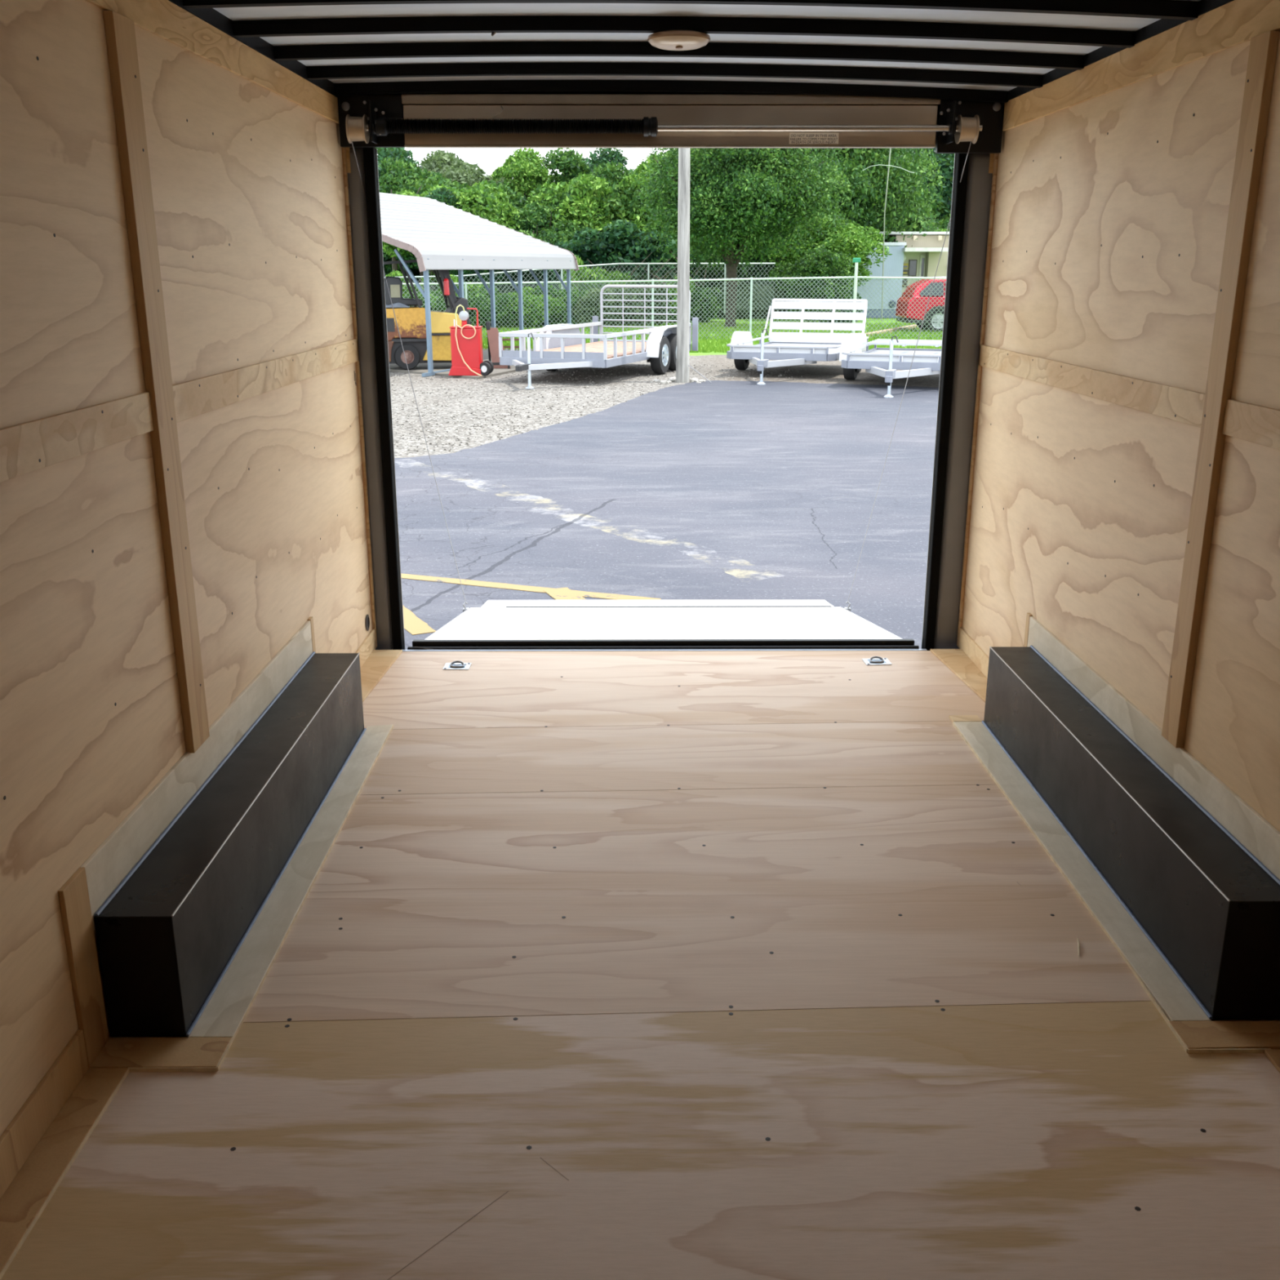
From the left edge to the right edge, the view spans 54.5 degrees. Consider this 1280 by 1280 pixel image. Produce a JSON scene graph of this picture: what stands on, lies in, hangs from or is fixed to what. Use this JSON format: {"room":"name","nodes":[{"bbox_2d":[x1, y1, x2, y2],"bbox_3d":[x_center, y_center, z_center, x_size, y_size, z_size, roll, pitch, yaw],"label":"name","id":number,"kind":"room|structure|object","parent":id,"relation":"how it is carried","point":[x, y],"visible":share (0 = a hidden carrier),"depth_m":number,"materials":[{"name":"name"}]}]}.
{"room":"cargo trailer interior","nodes":[
{"label":"cargo trailer interior","id":0,"kind":"room"},
{"bbox_2d":[0,0,377,1198],"bbox_3d":[-1.127,0.086,1.319,0.072,2.280,7.790,0,17,0],"label":"wall","id":1,"kind":"structure","parent":0,"point":[184,522],"depth_m":2.76,"materials":[{"name":"brown wood"}]},
{"bbox_2d":[364,614,369,631],"bbox_3d":[-1.129,-0.072,5.155,0.006,0.068,0.068,0,17,0],"label":"air vent","id":2,"kind":"object","parent":1,"relation":"in","point":[367,619],"visible":1,"depth_m":5.15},
{"bbox_2d":[0,648,1279,1279],"bbox_3d":[0.138,1.168,1.609,2.600,0.080,7.672,0,17,0],"label":"floor","id":3,"kind":"structure","parent":0,"point":[578,964],"depth_m":2.60,"materials":[{"name":"brown wood"}]},
{"bbox_2d":[93,651,366,1036],"bbox_3d":[-1.029,0.435,3.423,0.166,0.286,1.803,0,17,0],"label":"box","id":4,"kind":"object","parent":3,"relation":"on","point":[170,932],"visible":1,"depth_m":2.92,"materials":[{"name":"black metal"}]},
{"bbox_2d":[442,660,471,669],"bbox_3d":[-0.741,0.099,5.043,0.104,0.019,0.080,0,17,1],"label":"ring","id":5,"kind":"object","parent":3,"relation":"on","point":[457,664],"visible":1,"depth_m":5.04,"materials":[{"name":"metal"}]},
{"bbox_2d":[862,656,891,665],"bbox_3d":[0.972,0.082,5.103,0.104,0.019,0.080,-1,17,-4],"label":"ring","id":6,"kind":"object","parent":3,"relation":"on","point":[872,661],"visible":1,"depth_m":5.10,"materials":[{"name":"metal"}]},
{"bbox_2d":[1076,937,1079,955],"bbox_3d":[1.044,0.728,2.958,0.005,0.007,0.081,5,17,16],"label":"wood splinter","id":7,"kind":"object","parent":3,"relation":"on","point":[1078,943],"visible":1,"depth_m":2.95,"materials":[{"name":"beige wood"}]},
{"bbox_2d":[982,644,1279,1019],"bbox_3d":[1.289,0.415,3.489,0.155,0.286,1.812,0,17,0],"label":"box","id":8,"kind":"object","parent":3,"relation":"on","point":[1208,906],"visible":1,"depth_m":3.05,"materials":[{"name":"black metal"}]},
{"bbox_2d":[337,91,1004,650],"bbox_3d":[0.117,-0.998,5.011,2.620,2.240,0.203,0,17,0],"label":"door frame","id":9,"kind":"structure","parent":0,"point":[971,197],"depth_m":4.81,"materials":[{"name":"black paint"}]},
{"bbox_2d":[407,600,919,649],"bbox_3d":[0.099,-0.107,6.347,2.183,0.387,2.138,0,17,0],"label":"door","id":10,"kind":"structure","parent":9,"relation":"in","point":[497,624],"depth_m":6.01,"materials":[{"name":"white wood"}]},
{"bbox_2d":[345,100,982,144],"bbox_3d":[0.093,-1.906,4.587,2.334,0.144,0.120,0,17,0],"label":"spring","id":11,"kind":"object","parent":9,"relation":"attached to","point":[357,128],"visible":1,"depth_m":4.56,"materials":[{"name":"metal"}]},
{"bbox_2d":[351,141,466,603],"bbox_3d":[-1.025,-1.041,5.791,0.003,2.286,1.819,1,17,3],"label":"cable","id":12,"kind":"object","parent":11,"relation":"hanging from","point":[352,141],"visible":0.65,"depth_m":5.66,"materials":[{"name":"metal"}]},
{"bbox_2d":[847,141,971,603],"bbox_3d":[1.202,-1.044,5.802,0.003,2.286,1.817,-1,17,-2],"label":"cable","id":13,"kind":"object","parent":11,"relation":"hanging from","point":[971,141],"visible":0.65,"depth_m":5.57,"materials":[{"name":"metal"}]},
{"bbox_2d":[789,132,839,144],"bbox_3d":[0.651,-1.876,4.654,0.185,0.041,0.002,0,17,0],"label":"warning label","id":14,"kind":"object","parent":9,"relation":"attached to","point":[795,138],"visible":1,"depth_m":4.65,"materials":[{"name":"plastic"}]},
{"bbox_2d":[168,0,1233,102],"bbox_3d":[0.138,-0.967,1.021,2.620,0.095,7.810,0,17,0],"label":"ceiling","id":15,"kind":"structure","parent":0,"point":[980,51],"depth_m":3.71,"materials":[{"name":"metal"}]},
{"bbox_2d":[647,30,710,50],"bbox_3d":[0.109,-1.688,3.478,0.176,0.075,0.176,0,17,0],"label":"dome light","id":16,"kind":"object","parent":15,"relation":"attached to","point":[670,40],"visible":0.96,"depth_m":3.43,"materials":[{"name":"plastic"}]},
{"bbox_2d":[675,45,682,48],"bbox_3d":[0.109,-1.647,3.459,0.020,0.008,0.020,0,17,0],"label":"switch","id":17,"kind":"object","parent":16,"relation":"attached to","point":[677,46],"depth_m":3.45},
{"bbox_2d":[956,0,1279,879],"bbox_3d":[1.402,0.082,1.332,0.072,2.280,7.790,0,17,0],"label":"wall","id":18,"kind":"structure","parent":0,"point":[1122,523],"depth_m":3.37,"materials":[{"name":"brown wood"}]},
{"label":"outside","id":19,"kind":"structure","parent":0,"visible":0},
{"bbox_2d":[394,380,938,649],"bbox_3d":[9.063,1.418,2.124,42.000,0.006,43.162,0,17,0],"label":"asphalt lot","id":20,"kind":"structure","parent":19,"point":[716,490],"depth_m":10.72,"materials":[{"name":"grey asphalt"}]},
{"bbox_2d":[675,147,711,382],"bbox_3d":[0.977,-8.708,21.194,0.676,8.520,0.250,4,17,14],"label":"utility pole","id":21,"kind":"object","parent":20,"relation":"on","point":[682,365],"visible":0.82,"depth_m":21.82,"materials":[{"name":"grey wood"}]},
{"bbox_2d":[689,378,697,382],"bbox_3d":[0.978,-4.694,22.518,0.166,0.084,0.160,0,17,0],"label":"stone","id":22,"kind":"object","parent":20,"relation":"on","point":[691,380],"visible":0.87,"depth_m":22.47,"materials":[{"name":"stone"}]},
{"bbox_2d":[839,335,942,397],"bbox_3d":[4.756,-4.976,21.842,2.580,0.957,5.165,6,18,18],"label":"trailer","id":23,"kind":"object","parent":20,"relation":"on","point":[884,362],"visible":0.62,"depth_m":20.99,"materials":[{"name":"grey metal"}]},
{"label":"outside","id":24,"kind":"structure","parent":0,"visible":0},
{"bbox_2d":[389,348,533,379],"bbox_3d":[-9.037,-6.301,27.970,15.619,0.085,8.307,3,17,9],"label":"concrete slab","id":25,"kind":"object","parent":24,"point":[420,368],"visible":0.15,"depth_m":24.78,"materials":[{"name":"grey concrete"}]},
{"bbox_2d":[383,259,471,369],"bbox_3d":[-4.015,-6.589,24.922,2.952,2.212,1.090,-4,17,-15],"label":"forklift","id":26,"kind":"object","parent":25,"relation":"on","point":[411,324],"visible":0.56,"depth_m":24.49,"materials":[{"name":"yellow paint"}]},
{"bbox_2d":[386,318,395,331],"bbox_3d":[-4.922,-6.146,24.265,0.260,0.260,0.024,-4,17,-15],"label":"hood vent","id":27,"kind":"object","parent":26,"relation":"attached to","point":[390,322],"depth_m":24.27,"materials":[{"name":"grey metal"}]},
{"bbox_2d":[386,302,409,307],"bbox_3d":[-4.880,-6.568,24.386,0.695,0.098,0.350,-4,17,-15],"label":"folded cloth","id":28,"kind":"object","parent":26,"relation":"on","point":[397,304],"visible":0.64,"depth_m":24.26,"materials":[{"name":"grey fabric"}]},
{"bbox_2d":[386,306,426,341],"bbox_3d":[-4.829,-6.305,24.776,1.078,0.628,1.000,-4,17,-15],"label":"hood","id":29,"kind":"object","parent":26,"relation":"attached to","point":[411,324],"depth_m":24.35,"materials":[{"name":"yellow paint"}]},
{"bbox_2d":[443,274,450,295],"bbox_3d":[-3.777,-6.942,24.313,0.130,0.397,0.110,11,20,33],"label":"fire extinguisher","id":30,"kind":"object","parent":26,"relation":"attached to","point":[446,282],"visible":1,"depth_m":24.29,"materials":[{"name":"red metal"}]},
{"bbox_2d":[448,304,493,376],"bbox_3d":[-3.188,-5.618,23.288,0.815,1.289,0.652,0,17,0],"label":"caddy","id":31,"kind":"object","parent":25,"relation":"on","point":[466,340],"visible":1,"depth_m":23.21,"materials":[{"name":"plastic"}]},
{"bbox_2d":[379,192,578,377],"bbox_3d":[-6.467,-8.126,27.709,7.917,3.632,7.872,5,17,18],"label":"carport","id":32,"kind":"object","parent":25,"relation":"on","point":[439,235],"visible":0.36,"depth_m":26.48,"materials":[{"name":"white metal"}]},
{"bbox_2d":[485,321,511,368],"bbox_3d":[-2.938,-5.945,25.068,0.292,0.906,0.748,-14,21,-38],"label":"plate","id":33,"kind":"object","parent":25,"relation":"on","point":[492,332],"visible":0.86,"depth_m":25.03,"materials":[{"name":"metal"}]},
{"bbox_2d":[492,362,510,368],"bbox_3d":[-2.542,-5.505,24.941,1.099,0.125,0.054,-4,17,-13],"label":"steel beam","id":34,"kind":"structure","parent":25,"relation":"on","point":[493,363],"depth_m":24.84,"materials":[{"name":"metal"}]},
{"bbox_2d":[502,338,519,347],"bbox_3d":[-2.755,-6.084,26.222,0.675,0.500,0.375,0,17,0],"label":"metal rack","id":35,"kind":"object","parent":25,"relation":"on","point":[502,339],"visible":0.04,"depth_m":26.16,"materials":[{"name":"metal"}]},
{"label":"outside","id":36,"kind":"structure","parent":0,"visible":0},
{"bbox_2d":[565,249,712,290],"bbox_3d":[-0.018,-14.253,48.162,7.078,1.891,3.562,-4,17,-12],"label":"brush pile","id":37,"kind":"object","parent":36,"point":[602,250],"visible":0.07,"depth_m":47.34,"materials":[{"name":"green plant"}]},
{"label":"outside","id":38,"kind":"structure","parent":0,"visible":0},
{"bbox_2d":[484,315,933,355],"bbox_3d":[9.713,-17.449,65.290,200.000,0.001,185.000,0,17,0],"label":"grass field","id":39,"kind":"structure","parent":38,"point":[892,319],"depth_m":47.79,"materials":[{"name":"green plant"}]},
{"bbox_2d":[375,147,422,282],"bbox_3d":[-11.717,-18.817,57.556,5.535,7.677,6.702,10,19,29],"label":"tree","id":40,"kind":"object","parent":39,"relation":"on","point":[396,152],"visible":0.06,"depth_m":55.96,"materials":[{"name":"green plant"}]},
{"bbox_2d":[382,184,422,271],"bbox_3d":[-9.740,-15.347,49.719,4.147,5.458,3.251,13,21,36],"label":"tree","id":41,"kind":"object","parent":39,"relation":"on","point":[389,251],"visible":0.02,"depth_m":48.46,"materials":[{"name":"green plant"}]},
{"bbox_2d":[385,269,434,296],"bbox_3d":[-8.789,-12.129,45.334,2.438,2.658,3.110,-10,19,-29],"label":"bush","id":42,"kind":"object","parent":39,"relation":"on","point":[396,273],"visible":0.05,"depth_m":45.67,"materials":[{"name":"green plant"}]},
{"bbox_2d":[385,264,438,289],"bbox_3d":[-14.675,-17.174,59.713,23.210,5.419,8.462,-2,17,-5],"label":"undergrowth","id":43,"kind":"object","parent":39,"relation":"on","point":[418,270],"visible":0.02,"depth_m":57.19,"materials":[{"name":"green plant"}]},
{"bbox_2d":[377,155,471,286],"bbox_3d":[-9.641,-17.664,54.817,5.761,7.054,6.078,-10,19,-29],"label":"tree","id":44,"kind":"object","parent":39,"relation":"on","point":[410,176],"visible":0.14,"depth_m":53.45,"materials":[{"name":"green plant"}]},
{"bbox_2d":[387,187,467,290],"bbox_3d":[-8.395,-15.650,50.872,3.973,5.315,4.192,-3,17,-9],"label":"tree","id":45,"kind":"object","parent":39,"relation":"on","point":[442,192],"visible":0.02,"depth_m":49.13,"materials":[{"name":"green plant"}]},
{"bbox_2d":[402,284,471,317],"bbox_3d":[-7.058,-11.294,42.544,2.276,1.695,2.903,15,22,40],"label":"bush","id":46,"kind":"object","parent":39,"relation":"on","point":[437,292],"visible":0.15,"depth_m":41.82,"materials":[{"name":"green plant"}]},
{"bbox_2d":[437,274,483,317],"bbox_3d":[-6.235,-11.861,44.437,2.113,2.395,2.695,2,17,6],"label":"bush","id":47,"kind":"object","parent":39,"relation":"on","point":[455,278],"visible":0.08,"depth_m":43.37,"materials":[{"name":"green plant"}]},
{"bbox_2d":[420,149,511,186],"bbox_3d":[-8.941,-19.766,60.386,6.556,7.977,6.916,-1,17,-4],"label":"tree","id":48,"kind":"object","parent":39,"relation":"on","point":[446,164],"visible":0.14,"depth_m":59.15,"materials":[{"name":"green plant"}]},
{"bbox_2d":[413,179,525,291],"bbox_3d":[-7.091,-16.099,51.668,4.784,5.645,5.522,-8,19,-26],"label":"tree","id":49,"kind":"object","parent":39,"relation":"on","point":[497,211],"visible":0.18,"depth_m":50.06,"materials":[{"name":"green plant"}]},
{"bbox_2d":[448,221,533,293],"bbox_3d":[-6.014,-14.751,49.805,4.084,4.052,5.118,0,17,0],"label":"tree","id":50,"kind":"object","parent":39,"relation":"on","point":[455,272],"visible":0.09,"depth_m":49.78,"materials":[{"name":"green plant"}]},
{"bbox_2d":[467,285,524,328],"bbox_3d":[-4.865,-11.274,42.476,2.113,1.695,2.695,-16,23,-42],"label":"bush","id":51,"kind":"object","parent":39,"relation":"on","point":[482,290],"visible":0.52,"depth_m":41.85,"materials":[{"name":"green plant"}]},
{"bbox_2d":[477,179,530,293],"bbox_3d":[-5.833,-17.060,54.644,5.960,5.788,6.288,11,20,33],"label":"tree","id":52,"kind":"object","parent":39,"relation":"on","point":[518,202],"visible":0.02,"depth_m":52.58,"materials":[{"name":"green plant"}]},
{"bbox_2d":[491,147,552,202],"bbox_3d":[-5.495,-18.694,57.375,3.838,7.566,4.608,5,17,18],"label":"tree","id":53,"kind":"object","parent":39,"relation":"on","point":[522,166],"visible":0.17,"depth_m":55.48,"materials":[{"name":"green plant"}]},
{"bbox_2d":[499,286,565,328],"bbox_3d":[-3.795,-11.280,42.495,2.113,1.571,2.695,-7,18,-24],"label":"bush","id":54,"kind":"object","parent":39,"relation":"on","point":[555,306],"visible":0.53,"depth_m":41.80,"materials":[{"name":"green plant"}]},
{"bbox_2d":[501,219,579,287],"bbox_3d":[-4.375,-15.086,50.857,4.561,4.122,3.576,-12,20,-34],"label":"tree","id":55,"kind":"object","parent":39,"relation":"on","point":[566,228],"visible":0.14,"depth_m":50.23,"materials":[{"name":"green plant"}]},
{"bbox_2d":[511,147,591,195],"bbox_3d":[-3.321,-18.796,57.544,5.119,7.555,5.187,0,17,0],"label":"tree","id":56,"kind":"object","parent":39,"relation":"on","point":[562,162],"visible":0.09,"depth_m":56.44,"materials":[{"name":"green plant"}]},
{"bbox_2d":[504,188,601,279],"bbox_3d":[-4.132,-16.284,52.703,5.240,5.428,4.966,6,18,19],"label":"tree","id":57,"kind":"object","parent":39,"relation":"on","point":[533,215],"visible":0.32,"depth_m":51.08,"materials":[{"name":"green plant"}]},
{"bbox_2d":[531,283,586,326],"bbox_3d":[-2.660,-11.572,43.473,2.113,1.805,2.695,10,19,29],"label":"bush","id":58,"kind":"object","parent":39,"relation":"on","point":[557,294],"visible":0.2,"depth_m":42.61,"materials":[{"name":"green plant"}]},
{"bbox_2d":[516,226,616,288],"bbox_3d":[-2.758,-14.649,49.977,4.976,3.706,3.901,16,23,42],"label":"tree","id":59,"kind":"object","parent":39,"relation":"on","point":[580,245],"visible":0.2,"depth_m":47.98,"materials":[{"name":"green plant"}]},
{"bbox_2d":[397,262,775,313],"bbox_3d":[-6.056,-12.508,45.322,23.237,2.425,2.011,-3,17,-10],"label":"fence","id":60,"kind":"object","parent":39,"relation":"on","point":[648,264],"visible":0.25,"depth_m":46.24,"materials":[{"name":"metal"}]},
{"bbox_2d":[561,147,629,183],"bbox_3d":[-1.401,-19.730,60.244,4.854,7.893,4.690,0,17,0],"label":"tree","id":61,"kind":"object","parent":39,"relation":"on","point":[606,154],"visible":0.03,"depth_m":58.63,"materials":[{"name":"green plant"}]},
{"bbox_2d":[571,287,622,328],"bbox_3d":[-1.688,-11.591,43.537,2.113,1.466,2.695,-10,19,-31],"label":"bush","id":62,"kind":"object","parent":39,"relation":"on","point":[588,303],"visible":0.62,"depth_m":42.66,"materials":[{"name":"green plant"}]},
{"bbox_2d":[558,254,635,293],"bbox_3d":[-1.538,-12.706,47.261,3.317,3.853,2.600,1,17,2],"label":"bush","id":63,"kind":"object","parent":39,"relation":"on","point":[580,262],"visible":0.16,"depth_m":46.35,"materials":[{"name":"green plant"}]},
{"bbox_2d":[524,172,671,231],"bbox_3d":[-1.913,-16.861,53.526,6.136,6.060,5.315,-5,17,-18],"label":"tree","id":64,"kind":"object","parent":39,"relation":"on","point":[587,211],"visible":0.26,"depth_m":51.65,"materials":[{"name":"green plant"}]},
{"bbox_2d":[587,160,675,222],"bbox_3d":[-0.479,-17.642,55.076,5.315,6.780,6.136,-7,18,-23],"label":"tree","id":65,"kind":"object","parent":39,"relation":"on","point":[614,174],"visible":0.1,"depth_m":53.10,"materials":[{"name":"green plant"}]},
{"bbox_2d":[604,277,672,326],"bbox_3d":[-0.373,-11.888,44.529,3.110,2.093,2.438,5,17,15],"label":"bush","id":66,"kind":"object","parent":39,"relation":"on","point":[663,298],"visible":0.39,"depth_m":43.68,"materials":[{"name":"green plant"}]},
{"bbox_2d":[588,218,699,284],"bbox_3d":[-0.007,-14.767,49.873,4.714,3.985,6.013,2,17,5],"label":"tree","id":67,"kind":"object","parent":39,"relation":"on","point":[624,242],"visible":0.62,"depth_m":47.47,"materials":[{"name":"green plant"}]},
{"bbox_2d":[617,151,711,251],"bbox_3d":[0.571,-17.720,54.696,4.497,7.072,5.445,9,19,27],"label":"tree","id":68,"kind":"object","parent":39,"relation":"on","point":[633,179],"visible":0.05,"depth_m":52.65,"materials":[{"name":"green plant"}]},
{"bbox_2d":[640,275,697,323],"bbox_3d":[0.632,-12.747,47.402,3.317,2.392,2.600,-6,18,-20],"label":"bush","id":69,"kind":"object","parent":39,"relation":"on","point":[692,286],"visible":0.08,"depth_m":46.82,"materials":[{"name":"green plant"}]},
{"bbox_2d":[629,155,708,238],"bbox_3d":[1.645,-19.936,60.576,7.152,8.184,7.545,16,23,42],"label":"tree","id":70,"kind":"object","parent":39,"relation":"on","point":[631,169],"visible":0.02,"depth_m":57.54,"materials":[{"name":"green plant"}]},
{"bbox_2d":[402,275,946,340],"bbox_3d":[0.258,-9.275,35.232,23.511,2.011,1.888,-1,17,-5],"label":"fence","id":71,"kind":"object","parent":39,"relation":"on","point":[465,283],"visible":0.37,"depth_m":35.22,"materials":[{"name":"metal"}]},
{"bbox_2d":[675,286,726,321],"bbox_3d":[2.003,-13.003,48.258,2.600,2.062,3.317,-10,19,-31],"label":"bush","id":72,"kind":"object","parent":39,"relation":"on","point":[707,300],"visible":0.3,"depth_m":47.17,"materials":[{"name":"green plant"}]},
{"bbox_2d":[475,321,942,352],"bbox_3d":[0.863,-9.389,38.112,20.058,0.130,16.000,0,17,0],"label":"grass blades","id":73,"kind":"object","parent":39,"relation":"on","point":[708,346],"visible":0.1,"depth_m":37.85,"materials":[{"name":"green plant"}]},
{"bbox_2d":[689,248,761,288],"bbox_3d":[2.684,-15.565,53.735,5.391,3.306,4.226,-14,22,-40],"label":"tree","id":74,"kind":"object","parent":39,"relation":"on","point":[719,256],"visible":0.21,"depth_m":52.26,"materials":[{"name":"green plant"}]},
{"bbox_2d":[632,147,853,328],"bbox_3d":[3.329,-14.289,41.885,7.216,7.516,7.059,10,20,31],"label":"tree","id":75,"kind":"object","parent":39,"relation":"on","point":[744,203],"visible":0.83,"depth_m":40.31,"materials":[{"name":"green plant"}]},
{"bbox_2d":[713,280,786,318],"bbox_3d":[4.526,-14.164,52.139,2.926,2.032,3.732,6,18,19],"label":"bush","id":76,"kind":"object","parent":39,"relation":"on","point":[766,308],"visible":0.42,"depth_m":50.94,"materials":[{"name":"green plant"}]},
{"bbox_2d":[711,244,795,286],"bbox_3d":[4.915,-15.925,55.763,4.876,3.815,6.220,-2,17,-5],"label":"tree","id":77,"kind":"object","parent":39,"relation":"on","point":[758,266],"visible":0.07,"depth_m":53.23,"materials":[{"name":"green plant"}]},
{"bbox_2d":[768,282,801,311],"bbox_3d":[5.920,-14.753,54.109,2.926,1.648,3.732,-4,17,-13],"label":"bush","id":78,"kind":"object","parent":39,"relation":"on","point":[782,291],"visible":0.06,"depth_m":52.74,"materials":[{"name":"green plant"}]},
{"bbox_2d":[768,247,854,322],"bbox_3d":[6.249,-12.721,44.697,3.068,2.701,2.658,-6,18,-20],"label":"bush","id":79,"kind":"object","parent":39,"relation":"on","point":[814,266],"visible":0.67,"depth_m":44.17,"materials":[{"name":"green plant"}]},
{"bbox_2d":[708,147,945,309],"bbox_3d":[7.489,-18.961,52.365,10.102,10.464,9.882,10,20,31],"label":"tree","id":80,"kind":"object","parent":39,"relation":"on","point":[869,184],"visible":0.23,"depth_m":50.25,"materials":[{"name":"green plant"}]},
{"bbox_2d":[768,216,892,290],"bbox_3d":[7.478,-14.925,48.212,4.500,2.963,3.898,14,22,39],"label":"tree","id":81,"kind":"object","parent":39,"relation":"on","point":[865,244],"visible":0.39,"depth_m":47.47,"materials":[{"name":"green plant"}]},
{"bbox_2d":[818,287,862,322],"bbox_3d":[7.073,-12.214,45.479,1.950,1.526,2.488,-8,18,-25],"label":"bush","id":82,"kind":"object","parent":39,"relation":"on","point":[851,295],"visible":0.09,"depth_m":44.71,"materials":[{"name":"green plant"}]},
{"bbox_2d":[851,257,860,333],"bbox_3d":[6.075,-9.630,35.168,0.220,2.240,0.090,0,17,0],"label":"marker post","id":83,"kind":"object","parent":39,"relation":"on","point":[855,260],"visible":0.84,"depth_m":34.98,"materials":[{"name":"white metal"}]},
{"bbox_2d":[862,148,914,321],"bbox_3d":[9.232,-15.441,46.862,1.943,6.673,0.144,0,17,0],"label":"antenna pole","id":84,"kind":"object","parent":39,"relation":"on","point":[888,165],"visible":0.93,"depth_m":46.62,"materials":[{"name":"metal"}]},
{"bbox_2d":[865,324,918,337],"bbox_3d":[8.190,-10.034,40.322,0.250,0.120,6.761,8,18,24],"label":"kerb timber","id":85,"kind":"object","parent":39,"relation":"on","point":[910,326],"visible":0.36,"depth_m":40.14,"materials":[{"name":"beige wood"}]},
{"bbox_2d":[849,231,949,317],"bbox_3d":[11.408,-15.747,53.588,6.709,3.406,6.750,0,17,0],"label":"building","id":86,"kind":"structure","parent":39,"relation":"on","point":[921,259],"depth_m":51.19,"materials":[{"name":"white"}]},
{"bbox_2d":[912,235,917,240],"bbox_3d":[11.328,-16.559,51.257,0.160,0.181,0.150,0,17,0],"label":"lamp","id":87,"kind":"object","parent":86,"relation":"attached to","point":[914,237],"depth_m":51.19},
{"bbox_2d":[937,235,942,240],"bbox_3d":[12.355,-16.561,51.262,0.160,0.181,0.150,0,17,0],"label":"lamp","id":88,"kind":"object","parent":86,"relation":"attached to","point":[940,237],"depth_m":51.20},
{"bbox_2d":[875,200,937,241],"bbox_3d":[10.629,-16.967,55.648,5.391,5.090,4.226,2,17,5],"label":"tree","id":89,"kind":"object","parent":39,"relation":"on","point":[931,210],"visible":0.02,"depth_m":53.85,"materials":[{"name":"green plant"}]},
{"bbox_2d":[876,149,951,220],"bbox_3d":[10.244,-20.379,60.496,8.383,9.176,7.946,-14,22,-40],"label":"tree","id":90,"kind":"object","parent":39,"relation":"on","point":[941,208],"visible":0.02,"depth_m":58.96,"materials":[{"name":"green plant"}]},
{"bbox_2d":[895,276,946,332],"bbox_3d":[10.788,-10.823,40.032,4.717,1.737,1.976,0,17,0],"label":"car","id":91,"kind":"object","parent":39,"relation":"on","point":[937,281],"visible":0.35,"depth_m":39.30,"materials":[{"name":"paint"}]},
{"bbox_2d":[906,147,955,220],"bbox_3d":[15.348,-20.928,62.618,9.710,9.043,8.069,0,17,0],"label":"tree","id":92,"kind":"object","parent":39,"relation":"on","point":[944,160],"visible":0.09,"depth_m":59.96,"materials":[{"name":"green plant"}]},
{"bbox_2d":[936,225,948,231],"bbox_3d":[12.557,-17.323,57.417,4.876,4.653,6.220,-10,19,-31],"label":"tree","id":93,"kind":"object","parent":39,"relation":"on","point":[940,229],"visible":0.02,"depth_m":55.05,"materials":[{"name":"green plant"}]},
{"bbox_2d":[934,212,951,231],"bbox_3d":[14.538,-17.722,58.429,4.876,4.871,6.220,1,17,2],"label":"tree","id":94,"kind":"object","parent":39,"relation":"on","point":[944,220],"visible":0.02,"depth_m":58.19,"materials":[{"name":"green plant"}]},
{"bbox_2d":[933,153,954,216],"bbox_3d":[18.348,-21.059,62.089,8.741,9.572,9.222,-7,18,-23],"label":"tree","id":95,"kind":"object","parent":39,"relation":"on","point":[941,215],"visible":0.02,"depth_m":61.23,"materials":[{"name":"green plant"}]},
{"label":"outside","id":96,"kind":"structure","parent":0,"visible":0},
{"bbox_2d":[389,354,939,457],"bbox_3d":[0.023,0.037,6.779,80.029,0.001,52.969,0,17,0],"label":"gravel yard","id":97,"kind":"structure","parent":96,"point":[831,371],"depth_m":20.40,"materials":[{"name":"gravel"}]},
{"bbox_2d":[498,284,698,389],"bbox_3d":[-0.962,-5.818,23.485,2.540,1.630,6.510,6,18,18],"label":"trailer","id":98,"kind":"object","parent":97,"relation":"on","point":[557,346],"visible":0.9,"depth_m":23.59,"materials":[{"name":"grey metal"}]},
{"bbox_2d":[660,380,669,384],"bbox_3d":[0.439,-4.573,22.151,0.166,0.103,0.138,0,17,0],"label":"stone","id":99,"kind":"object","parent":97,"relation":"on","point":[663,382],"visible":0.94,"depth_m":22.10,"materials":[{"name":"stone"}]},
{"bbox_2d":[726,298,868,384],"bbox_3d":[2.943,-5.821,23.980,2.580,1.352,5.165,6,18,18],"label":"trailer","id":100,"kind":"object","parent":97,"relation":"on","point":[787,348],"visible":0.79,"depth_m":25.77,"materials":[{"name":"grey metal"}]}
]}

